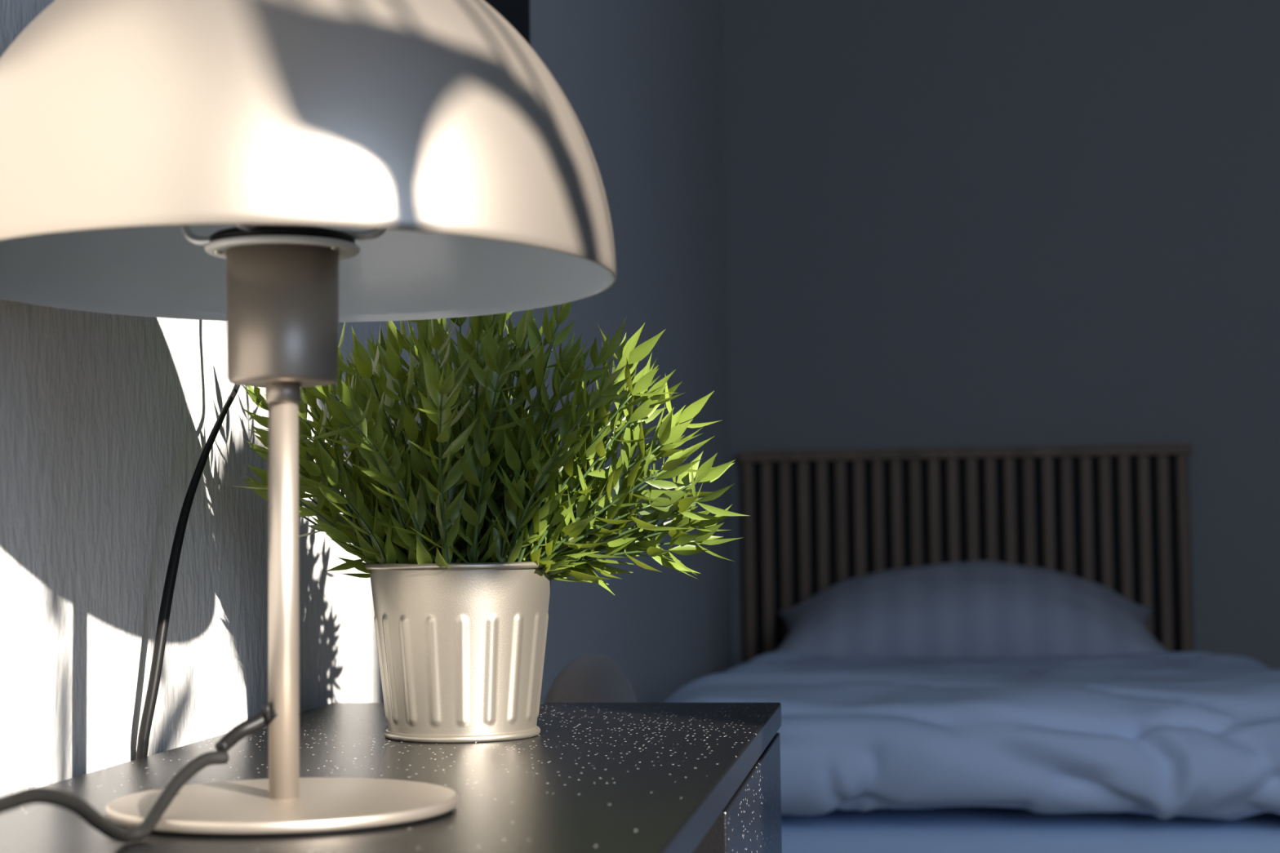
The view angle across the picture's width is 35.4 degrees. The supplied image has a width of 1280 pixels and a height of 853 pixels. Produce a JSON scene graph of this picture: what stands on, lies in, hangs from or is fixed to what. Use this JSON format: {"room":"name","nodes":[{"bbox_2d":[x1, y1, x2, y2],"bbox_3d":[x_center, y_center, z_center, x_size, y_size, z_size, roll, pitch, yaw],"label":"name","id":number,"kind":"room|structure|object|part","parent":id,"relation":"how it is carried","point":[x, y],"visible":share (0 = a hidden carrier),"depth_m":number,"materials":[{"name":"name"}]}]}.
{"room":"bedroom","nodes":[
{"label":"bedroom","id":0,"kind":"room"},
{"bbox_2d":[0,0,733,795],"bbox_3d":[-0.226,-0.324,2.016,0.150,2.600,5.553,-1,-3,8],"label":"wall","id":1,"kind":"structure","parent":0,"point":[107,420],"depth_m":1.23,"materials":[{"name":"grey paint"}]},
{"bbox_2d":[135,384,239,759],"bbox_3d":[-0.246,-0.346,1.167,0.038,1.612,0.181,-2,-3,16],"label":"cable","id":2,"kind":"object","parent":1,"relation":"attached to","point":[171,573],"visible":0.52,"depth_m":1.06,"materials":[{"name":"black plastic"}]},
{"bbox_2d":[484,0,529,44],"bbox_3d":[-0.169,-0.681,1.819,0.030,0.730,0.550,-1,-3,8],"label":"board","id":3,"kind":"object","parent":1,"relation":"attached to","point":[516,12],"visible":0.02,"depth_m":2.00,"materials":[{"name":"black"}]},
{"bbox_2d":[722,0,1279,669],"bbox_3d":[1.630,-0.207,4.487,2.862,2.600,0.150,-1,-3,8],"label":"wall","id":4,"kind":"structure","parent":0,"point":[951,224],"depth_m":4.53,"materials":[{"name":"grey"}]},
{"bbox_3d":[1.283,0.994,1.738,3.162,0.100,5.553,-1,-3,8],"label":"floor","id":5,"kind":"structure","parent":0,"visible":0},
{"bbox_2d":[0,702,782,852],"bbox_3d":[-0.121,0.535,0.852,0.310,0.750,0.992,-1,-3,8],"label":"nightstand","id":6,"kind":"object","parent":5,"relation":"on","point":[596,777],"visible":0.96,"depth_m":0.95,"materials":[{"name":"black metal"}]},
{"bbox_2d":[0,0,615,843],"bbox_3d":[-0.161,0.073,0.769,0.290,0.564,0.391,-1,-3,8],"label":"table lamp","id":7,"kind":"object","parent":6,"relation":"on","point":[283,172],"visible":1,"depth_m":0.75,"materials":[{"name":"beige metal"}]},
{"bbox_3d":[-0.241,0.237,0.692,0.117,0.231,0.245,-2,-3,15],"label":"power cord","id":8,"kind":"part","parent":7,"relation":"part of","materials":[{"name":"black plastic"}]},
{"bbox_3d":[-0.184,-0.136,0.845,0.023,0.119,0.004,-1,-3,12],"label":"shade arm","id":9,"kind":"part","parent":7,"relation":"part of","materials":[{"name":"silver metal"}]},
{"bbox_3d":[-0.159,-0.138,0.804,0.004,0.119,0.023,-2,-3,16],"label":"shade arm","id":10,"kind":"part","parent":7,"relation":"part of","materials":[{"name":"silver metal"}]},
{"bbox_3d":[-0.149,-0.114,0.836,0.045,0.069,0.045,-1,-3,8],"label":"bulb","id":11,"kind":"part","parent":7,"relation":"part of","materials":[{"name":"white glass"}]},
{"bbox_3d":[-0.149,-0.133,0.838,0.277,0.145,0.277,-1,-4,8],"label":"lamp shade","id":12,"kind":"part","parent":7,"relation":"part of","materials":[{"name":"beige paint"}]},
{"bbox_3d":[-0.115,-0.137,0.834,0.023,0.119,0.004,-1,-3,8],"label":"shade arm","id":13,"kind":"part","parent":7,"relation":"part of","materials":[{"name":"silver metal"}]},
{"bbox_2d":[232,302,748,742],"bbox_3d":[-0.108,0.045,1.129,0.288,0.261,0.247,-4,-4,42],"label":"potted plant","id":14,"kind":"object","parent":6,"relation":"on","point":[461,567],"visible":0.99,"depth_m":1.10,"materials":[{"name":"green plant"}]},
{"bbox_3d":[-0.102,0.127,1.142,0.104,0.094,0.104,-1,-3,8],"label":"pot","id":15,"kind":"part","parent":14,"relation":"part of","materials":[{"name":"beige paint"}]},
{"bbox_3d":[0.062,0.504,1.131,0.019,0.620,0.390,-1,-3,8],"label":"door","id":16,"kind":"part","parent":6,"relation":"part of","materials":[{"name":"black metal"}]},
{"bbox_2d":[543,653,637,702],"bbox_3d":[0.142,0.580,1.758,0.458,0.758,0.380,-1,-3,8],"label":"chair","id":17,"kind":"object","parent":5,"relation":"on","point":[591,677],"visible":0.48,"depth_m":1.73,"materials":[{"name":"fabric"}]},
{"bbox_2d":[738,444,1193,663],"bbox_3d":[0.591,0.521,3.460,0.999,1.056,2.060,-1,-3,8],"label":"headboard","id":18,"kind":"object","parent":5,"relation":"on","point":[1116,517],"visible":0.44,"depth_m":4.47,"materials":[{"name":"brown wood"}]},
{"bbox_3d":[0.720,0.061,4.486,0.999,0.024,0.044,-1,-3,8],"label":"rail","id":19,"kind":"part","parent":18,"relation":"part of","materials":[{"name":"brown wood"}]},
{"bbox_2d":[781,806,1279,852],"bbox_3d":[0.592,0.662,3.446,0.935,0.220,1.978,-1,-3,8],"label":"mattress","id":20,"kind":"object","parent":18,"relation":"on","point":[962,829],"visible":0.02,"depth_m":2.50,"materials":[{"name":"blue fabric"}]},
{"bbox_2d":[775,560,1168,657],"bbox_3d":[0.686,0.408,4.221,0.830,0.248,0.452,-1,-3,8],"label":"pillow","id":21,"kind":"object","parent":20,"relation":"on","point":[976,609],"visible":0.72,"depth_m":4.05,"materials":[{"name":"fabric"}]},
{"bbox_2d":[663,651,1279,820],"bbox_3d":[0.604,0.473,3.198,1.102,0.226,1.637,-1,-3,8],"label":"duvet","id":22,"kind":"object","parent":20,"relation":"on","point":[1164,735],"visible":0.9,"depth_m":2.44,"materials":[{"name":"blue fabric"}]}
]}

